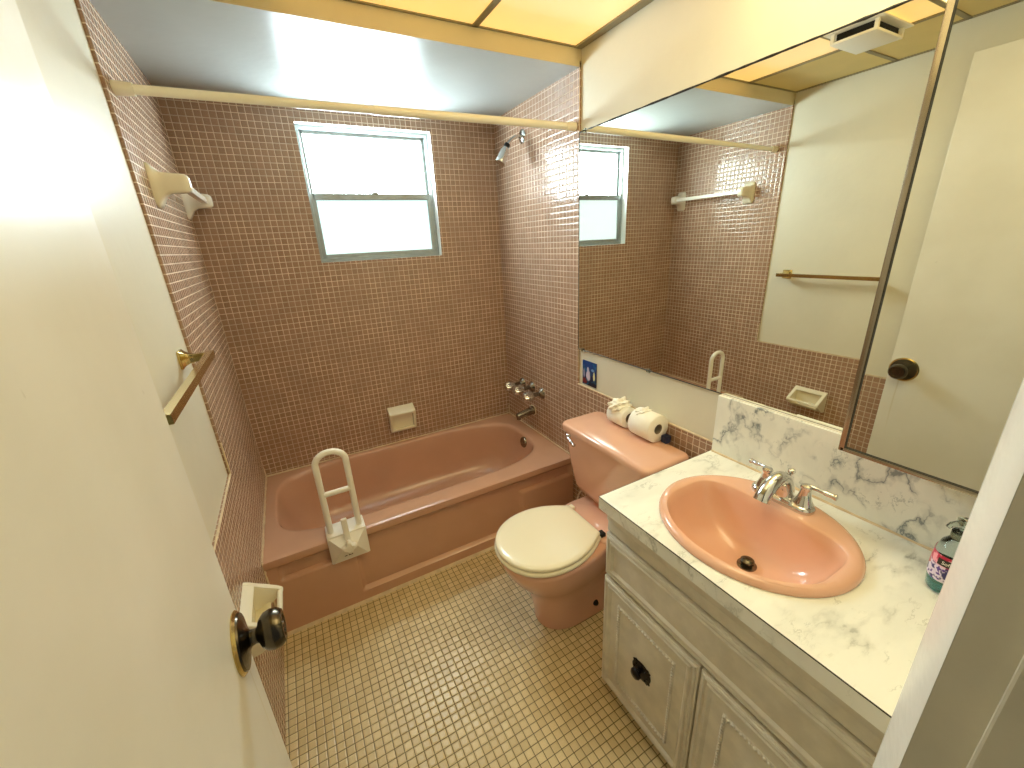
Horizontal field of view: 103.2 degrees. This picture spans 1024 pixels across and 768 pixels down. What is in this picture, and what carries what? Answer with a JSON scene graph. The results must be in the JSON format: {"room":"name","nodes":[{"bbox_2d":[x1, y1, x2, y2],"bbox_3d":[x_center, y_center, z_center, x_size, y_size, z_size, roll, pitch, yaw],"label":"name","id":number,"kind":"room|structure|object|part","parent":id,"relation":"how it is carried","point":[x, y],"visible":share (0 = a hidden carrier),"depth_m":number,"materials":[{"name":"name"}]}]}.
{"room":"bathroom","nodes":[
{"label":"bathroom","id":0,"kind":"room"},
{"bbox_2d":[15,0,285,747],"bbox_3d":[-0.829,0.107,0.878,0.120,2.450,2.807,-13,22,-26],"label":"wall","id":1,"kind":"structure","parent":0,"point":[154,253],"depth_m":1.15,"materials":[{"name":"beige paint"}]},
{"bbox_2d":[144,162,213,219],"bbox_3d":[-1.211,-0.702,1.517,0.100,0.128,0.597,-13,22,-26],"label":"towel rail","id":2,"kind":"object","parent":1,"relation":"attached to","point":[164,185],"visible":1,"depth_m":1.29,"materials":[{"name":"white ceramic"}]},
{"bbox_2d":[163,349,214,424],"bbox_3d":[-0.793,-0.006,0.964,0.080,0.052,0.599,-13,22,-26],"label":"towel rail","id":3,"kind":"object","parent":1,"relation":"attached to","point":[173,409],"visible":0.55,"depth_m":0.95,"materials":[{"name":"brown metal"}]},
{"bbox_3d":[-0.933,-0.077,1.189,0.063,0.052,0.052,-13,22,-26],"label":"post","id":4,"kind":"part","parent":3,"relation":"part of","materials":[{"name":"gold metal"}]},
{"bbox_2d":[240,582,282,657],"bbox_3d":[-0.747,0.691,1.226,0.098,0.129,0.180,-13,22,-26],"label":"wall holder","id":5,"kind":"object","parent":1,"relation":"attached to","point":[256,598],"visible":0.62,"depth_m":1.26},
{"bbox_2d":[109,79,576,131],"bbox_3d":[-0.404,-0.949,1.415,1.519,0.043,0.038,-12,21,-25],"label":"shower curtain rod","id":6,"kind":"object","parent":1,"relation":"attached to","point":[119,88],"visible":1,"depth_m":1.31,"materials":[{"name":"beige metal"}]},
{"bbox_2d":[213,67,712,550],"bbox_3d":[0.004,-0.281,0.910,1.529,1.375,1.504,-13,22,-26],"label":"trim","id":7,"kind":"structure","parent":1,"relation":"attached to","point":[669,423],"depth_m":1.47,"materials":[{"name":"tile"}]},
{"bbox_2d":[157,97,508,474],"bbox_3d":[-0.755,-0.415,2.352,1.760,2.450,0.140,-13,22,-26],"label":"wall","id":8,"kind":"structure","parent":0,"point":[320,352],"depth_m":2.21,"materials":[{"name":"tile"}]},
{"bbox_2d":[294,124,438,262],"bbox_3d":[-0.743,-1.000,2.178,0.649,0.626,0.078,-13,22,-26],"label":"window","id":9,"kind":"structure","parent":8,"relation":"in","point":[370,192],"depth_m":2.16,"materials":[{"name":"glass"}]},
{"bbox_3d":[-0.755,-1.141,2.139,0.625,0.309,0.025,-13,22,-26],"label":"sash","id":10,"kind":"part","parent":9,"relation":"part of","materials":[{"name":"glass"}]},
{"bbox_3d":[-0.755,-1.139,2.140,0.589,0.276,0.005,-13,22,-26],"label":"pane","id":11,"kind":"part","parent":9,"relation":"part of","materials":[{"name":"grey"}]},
{"bbox_3d":[-0.727,-0.861,2.210,0.629,0.318,0.030,-13,22,-26],"label":"sash","id":12,"kind":"part","parent":9,"relation":"part of","materials":[{"name":"glass"}]},
{"bbox_3d":[-0.729,-0.864,2.213,0.581,0.274,0.005,-13,22,-26],"label":"pane","id":13,"kind":"part","parent":9,"relation":"part of","materials":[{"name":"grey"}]},
{"bbox_2d":[387,403,416,432],"bbox_3d":[-0.668,0.212,2.483,0.156,0.161,0.060,-13,22,-26],"label":"soap dish","id":14,"kind":"object","parent":8,"relation":"attached to","point":[401,417],"visible":1,"depth_m":2.48,"materials":[{"name":"beige ceramic"}]},
{"bbox_2d":[261,406,569,606],"bbox_3d":[-0.493,0.606,2.295,1.534,0.439,0.766,-13,22,-26],"label":"trim","id":15,"kind":"structure","parent":8,"relation":"attached to","point":[566,451],"depth_m":2.34,"materials":[{"name":"pink tile"}]},
{"bbox_2d":[89,0,580,115],"bbox_3d":[-0.118,-1.080,0.788,1.760,0.223,3.007,-13,22,-26],"label":"ceiling","id":16,"kind":"structure","parent":0,"point":[342,51],"depth_m":1.44,"materials":[{"name":"white paint"}]},
{"bbox_2d":[284,549,670,767],"bbox_3d":[-0.019,1.097,1.580,1.820,0.060,3.067,-13,22,-26],"label":"floor","id":17,"kind":"structure","parent":0,"point":[455,666],"depth_m":1.49,"materials":[{"name":"tile"}]},
{"bbox_2d":[263,413,572,631],"bbox_3d":[-0.490,0.634,2.304,1.516,0.378,0.753,-13,22,-26],"label":"bathtub","id":18,"kind":"object","parent":17,"relation":"on","point":[428,503],"visible":0.88,"depth_m":2.12,"materials":[{"name":"pink ceramic"}]},
{"bbox_2d":[311,448,370,564],"bbox_3d":[-0.718,0.508,1.697,0.157,0.517,0.150,-13,22,-26],"label":"grab bar","id":19,"kind":"object","parent":18,"relation":"attached to","point":[347,539],"visible":1,"depth_m":1.70,"materials":[{"name":"white plastic"}]},
{"bbox_3d":[-0.728,0.447,1.689,0.140,0.394,0.024,-13,22,-26],"label":"rail","id":20,"kind":"part","parent":19,"relation":"part of","materials":[{"name":"white plastic"}]},
{"bbox_3d":[-0.697,0.628,1.710,0.024,0.146,0.016,-13,22,-26],"label":"clamp arm","id":21,"kind":"part","parent":19,"relation":"part of","materials":[{"name":"white plastic"}]},
{"bbox_3d":[-0.682,0.682,1.702,0.062,0.062,0.032,-13,22,-26],"label":"knob","id":22,"kind":"part","parent":19,"relation":"part of","materials":[{"name":"white plastic"}]},
{"bbox_2d":[287,546,494,635],"bbox_3d":[-0.301,0.907,2.052,1.520,0.014,0.026,-13,22,-26],"label":"trim","id":23,"kind":"structure","parent":18,"relation":"attached to","point":[372,598],"depth_m":1.90,"materials":[{"name":"tile"}]},
{"bbox_3d":[0.071,0.368,2.558,0.023,0.070,0.070,-13,22,-26],"label":"overflow plate","id":24,"kind":"part","parent":18,"relation":"part of","materials":[{"name":"silver metal"}]},
{"bbox_2d":[494,411,688,629],"bbox_3d":[0.257,0.611,1.698,0.702,0.751,0.526,-13,22,-26],"label":"toilet","id":25,"kind":"object","parent":17,"relation":"on","point":[555,553],"visible":0.88,"depth_m":1.61,"materials":[{"name":"pink ceramic"}]},
{"bbox_3d":[0.129,0.621,1.617,0.402,0.018,0.362,-13,22,-26],"label":"seat","id":26,"kind":"part","parent":25,"relation":"part of","materials":[{"name":"beige plastic"}]},
{"bbox_3d":[0.128,0.601,1.610,0.394,0.022,0.354,-13,22,-26],"label":"seat lid","id":27,"kind":"part","parent":25,"relation":"part of","materials":[{"name":"beige plastic"}]},
{"bbox_3d":[0.256,0.245,1.786,0.025,0.035,0.090,-6,20,-9],"label":"flush lever","id":28,"kind":"part","parent":25,"relation":"part of","materials":[{"name":"silver metal"}]},
{"bbox_3d":[0.454,0.394,1.742,0.217,0.318,0.500,-13,22,-26],"label":"tank","id":29,"kind":"part","parent":25,"relation":"part of","materials":[{"name":"pink ceramic"}]},
{"bbox_2d":[606,396,634,427],"bbox_3d":[0.466,0.117,1.758,0.108,0.122,0.111,-13,22,-26],"label":"toilet paper roll","id":30,"kind":"object","parent":25,"relation":"on","point":[619,411],"visible":0.91,"depth_m":1.72,"materials":[{"name":"white paper"}]},
{"bbox_3d":[0.445,0.229,1.683,0.234,0.039,0.526,-13,22,-26],"label":"tank lid","id":31,"kind":"part","parent":25,"relation":"part of","materials":[{"name":"pink ceramic"}]},
{"bbox_2d":[628,406,667,442],"bbox_3d":[0.544,0.158,1.629,0.113,0.122,0.112,-13,22,-26],"label":"toilet paper roll","id":32,"kind":"object","parent":25,"relation":"on","point":[643,422],"visible":1,"depth_m":1.59,"materials":[{"name":"white paper"}]},
{"bbox_2d":[661,434,670,443],"bbox_3d":[0.606,0.215,1.596,0.028,0.030,0.027,-13,22,-26],"label":"packet","id":33,"kind":"object","parent":25,"relation":"on","point":[665,438],"visible":1,"depth_m":1.59,"materials":[{"name":"blue plastic"}]},
{"bbox_2d":[601,515,884,767],"bbox_3d":[0.680,0.776,1.162,0.534,0.754,0.703,-13,22,-26],"label":"vanity cabinet","id":34,"kind":"object","parent":17,"relation":"on","point":[706,689],"visible":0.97,"depth_m":1.00,"materials":[{"name":"white paint"}]},
{"bbox_3d":[0.381,0.873,1.225,0.029,0.064,0.072,-13,22,-26],"label":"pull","id":35,"kind":"part","parent":34,"relation":"part of","materials":[{"name":"black metal"}]},
{"bbox_3d":[0.399,0.875,1.235,0.024,0.466,0.352,-13,22,-26],"label":"door","id":36,"kind":"part","parent":34,"relation":"part of","materials":[{"name":"white paint"}]},
{"bbox_3d":[0.567,0.969,0.944,0.024,0.466,0.338,-13,22,-26],"label":"door","id":37,"kind":"part","parent":34,"relation":"part of","materials":[{"name":"white paint"}]},
{"bbox_2d":[599,450,939,733],"bbox_3d":[0.662,0.398,1.036,0.526,0.041,0.715,-13,22,-26],"label":"countertop","id":38,"kind":"structure","parent":34,"relation":"on","point":[861,644],"depth_m":0.83,"materials":[{"name":"pale marble laminate"}]},
{"bbox_2d":[659,475,865,597],"bbox_3d":[0.624,0.422,1.077,0.424,0.145,0.468,-13,22,-26],"label":"sink","id":39,"kind":"object","parent":38,"relation":"in","point":[717,519],"visible":0.94,"depth_m":1.08,"materials":[{"name":"pink ceramic"}]},
{"bbox_2d":[749,458,837,515],"bbox_3d":[0.709,0.283,1.093,0.154,0.098,0.229,-13,22,-26],"label":"faucet","id":40,"kind":"object","parent":38,"relation":"on","point":[778,487],"visible":1,"depth_m":1.07,"materials":[{"name":"silver metal"}]},
{"bbox_3d":[0.722,0.236,1.184,0.017,0.022,0.066,-8,20,-14],"label":"lever","id":41,"kind":"part","parent":40,"relation":"part of","materials":[{"name":"silver metal"}]},
{"bbox_3d":[0.726,0.266,1.159,0.050,0.064,0.050,-13,22,-26],"label":"handle","id":42,"kind":"part","parent":40,"relation":"part of","materials":[{"name":"silver metal"}]},
{"bbox_3d":[0.708,0.279,1.091,0.152,0.088,0.050,-13,22,-26],"label":"spout","id":43,"kind":"part","parent":40,"relation":"part of","materials":[{"name":"silver metal"}]},
{"bbox_3d":[0.768,0.268,1.123,0.019,0.080,0.019,-13,22,-26],"label":"lift rod","id":44,"kind":"part","parent":40,"relation":"part of","materials":[{"name":"silver metal"}]},
{"bbox_3d":[0.775,0.293,1.074,0.050,0.064,0.050,-13,22,-26],"label":"handle","id":45,"kind":"part","parent":40,"relation":"part of","materials":[{"name":"silver metal"}]},
{"bbox_3d":[0.801,0.280,1.048,0.017,0.022,0.066,-19,25,-38],"label":"lever","id":46,"kind":"part","parent":40,"relation":"part of","materials":[{"name":"silver metal"}]},
{"bbox_2d":[925,517,968,592],"bbox_3d":[0.902,0.347,0.829,0.085,0.167,0.058,-13,22,-26],"label":"soap pump bottle","id":47,"kind":"object","parent":38,"relation":"on","point":[942,555],"visible":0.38,"depth_m":0.82,"materials":[{"name":"teal plastic"}]},
{"bbox_2d":[494,0,905,500],"bbox_3d":[0.605,-0.222,1.602,0.120,2.450,2.807,-13,22,-26],"label":"wall","id":48,"kind":"structure","parent":0,"point":[666,48],"depth_m":1.77,"materials":[{"name":"pink tile"}]},
{"bbox_2d":[344,0,653,48],"bbox_3d":[-0.033,-1.001,0.655,1.534,0.035,1.500,-13,22,-26],"label":"trim","id":49,"kind":"structure","parent":48,"relation":"attached to","point":[641,4],"depth_m":1.39,"materials":[{"name":"gold metal"}]},
{"bbox_2d":[360,0,491,23],"bbox_3d":[-0.301,-1.129,1.088,0.613,0.006,0.432,-13,22,-26],"label":"ceiling light panel","id":50,"kind":"object","parent":49,"relation":"attached to","point":[467,11],"visible":1,"depth_m":1.29,"materials":[{"name":"yellow plastic"}]},
{"bbox_2d":[480,0,639,44],"bbox_3d":[0.171,-1.238,1.326,0.421,0.006,0.432,-13,22,-26],"label":"ceiling light panel","id":51,"kind":"object","parent":49,"relation":"attached to","point":[571,22],"visible":1,"depth_m":1.39,"materials":[{"name":"yellow plastic"}]},
{"bbox_2d":[495,129,525,165],"bbox_3d":[-0.015,-1.205,2.065,0.162,0.173,0.068,-13,22,-26],"label":"showerhead","id":52,"kind":"object","parent":48,"relation":"attached to","point":[501,158],"visible":1,"depth_m":2.05,"materials":[{"name":"silver metal"}]},
{"bbox_3d":[0.011,-1.241,2.068,0.096,0.057,0.017,-13,22,-26],"label":"arm","id":53,"kind":"part","parent":52,"relation":"part of","materials":[{"name":"silver metal"}]},
{"bbox_2d":[503,378,525,390],"bbox_3d":[0.013,0.005,2.593,0.132,0.068,0.068,-13,22,-26],"label":"tub valve","id":54,"kind":"object","parent":48,"relation":"attached to","point":[509,385],"visible":0.82,"depth_m":2.57,"materials":[{"name":"silver metal"}]},
{"bbox_3d":[-0.016,0.012,2.579,0.066,0.053,0.061,-13,22,-26],"label":"handle","id":55,"kind":"part","parent":54,"relation":"part of","materials":[{"name":"silver metal"}]},
{"bbox_2d":[512,381,534,394],"bbox_3d":[0.068,0.030,2.495,0.132,0.068,0.068,-13,22,-26],"label":"tub valve","id":56,"kind":"object","parent":48,"relation":"attached to","point":[519,389],"visible":0.98,"depth_m":2.48,"materials":[{"name":"silver metal"}]},
{"bbox_3d":[0.039,0.037,2.481,0.066,0.053,0.061,-13,22,-26],"label":"handle","id":57,"kind":"part","parent":56,"relation":"part of","materials":[{"name":"silver metal"}]},
{"bbox_2d":[516,405,535,419],"bbox_3d":[0.083,0.178,2.545,0.128,0.072,0.068,-13,22,-26],"label":"tub spout","id":58,"kind":"object","parent":48,"relation":"attached to","point":[531,410],"visible":1,"depth_m":2.53,"materials":[{"name":"silver metal"}]},
{"bbox_2d":[521,388,544,401],"bbox_3d":[0.122,0.068,2.405,0.132,0.068,0.068,-13,22,-26],"label":"tub valve","id":59,"kind":"object","parent":48,"relation":"attached to","point":[528,396],"visible":1,"depth_m":2.38,"materials":[{"name":"silver metal"}]},
{"bbox_3d":[0.094,0.074,2.390,0.066,0.053,0.061,-13,22,-26],"label":"handle","id":60,"kind":"part","parent":59,"relation":"part of","materials":[{"name":"silver metal"}]},
{"bbox_2d":[582,359,596,387],"bbox_3d":[0.382,-0.051,2.000,0.003,0.124,0.104,-13,22,-26],"label":"picture card","id":61,"kind":"object","parent":48,"relation":"attached to","point":[589,368],"visible":1,"depth_m":1.99,"materials":[{"name":"blue paper"}]},
{"bbox_2d":[578,0,946,432],"bbox_3d":[0.668,-0.420,1.247,0.016,0.956,1.501,-13,22,-26],"label":"wall mirror","id":62,"kind":"object","parent":48,"relation":"attached to","point":[735,226],"visible":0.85,"depth_m":1.16,"materials":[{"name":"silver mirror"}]},
{"bbox_2d":[711,395,975,551],"bbox_3d":[0.877,0.232,1.105,0.026,0.212,0.713,-13,22,-26],"label":"backsplash","id":63,"kind":"structure","parent":48,"relation":"attached to","point":[917,510],"depth_m":1.09,"materials":[{"name":"grey stone"}]},
{"bbox_2d":[838,0,1023,497],"bbox_3d":[0.895,-0.248,0.726,0.133,0.924,0.314,-13,22,-26],"label":"medicine cabinet","id":64,"kind":"object","parent":48,"relation":"attached to","point":[939,377],"visible":1,"depth_m":0.75,"materials":[{"name":"silver mirror"}]},
{"bbox_3d":[0.411,0.233,0.336,1.760,2.450,0.120,-13,22,-26],"label":"wall","id":65,"kind":"structure","parent":0,"visible":0},
{"bbox_2d":[872,378,1023,767],"bbox_3d":[0.456,0.314,0.447,0.064,2.120,0.026,-13,22,-26],"label":"trim","id":66,"kind":"structure","parent":65,"relation":"attached to","point":[1005,472],"depth_m":0.40,"materials":[{"name":"white paint"}]},
{"bbox_2d":[899,475,1023,767],"bbox_3d":[0.176,0.391,0.239,0.820,2.140,0.100,-13,22,-26],"label":"door frame","id":67,"kind":"structure","parent":65,"relation":"in","point":[972,716],"depth_m":0.38,"materials":[{"name":"white paint"}]},
{"bbox_2d":[0,0,292,767],"bbox_3d":[-0.317,0.375,0.413,0.106,2.087,0.704,-13,22,-27],"label":"door","id":68,"kind":"structure","parent":67,"relation":"attached to","point":[125,643],"depth_m":0.38,"materials":[{"name":"paint"}]},
{"bbox_3d":[-0.442,0.442,0.721,0.066,0.098,0.098,-13,22,-27],"label":"knob","id":69,"kind":"part","parent":68,"relation":"part of","materials":[{"name":"brown metal"}]}
]}

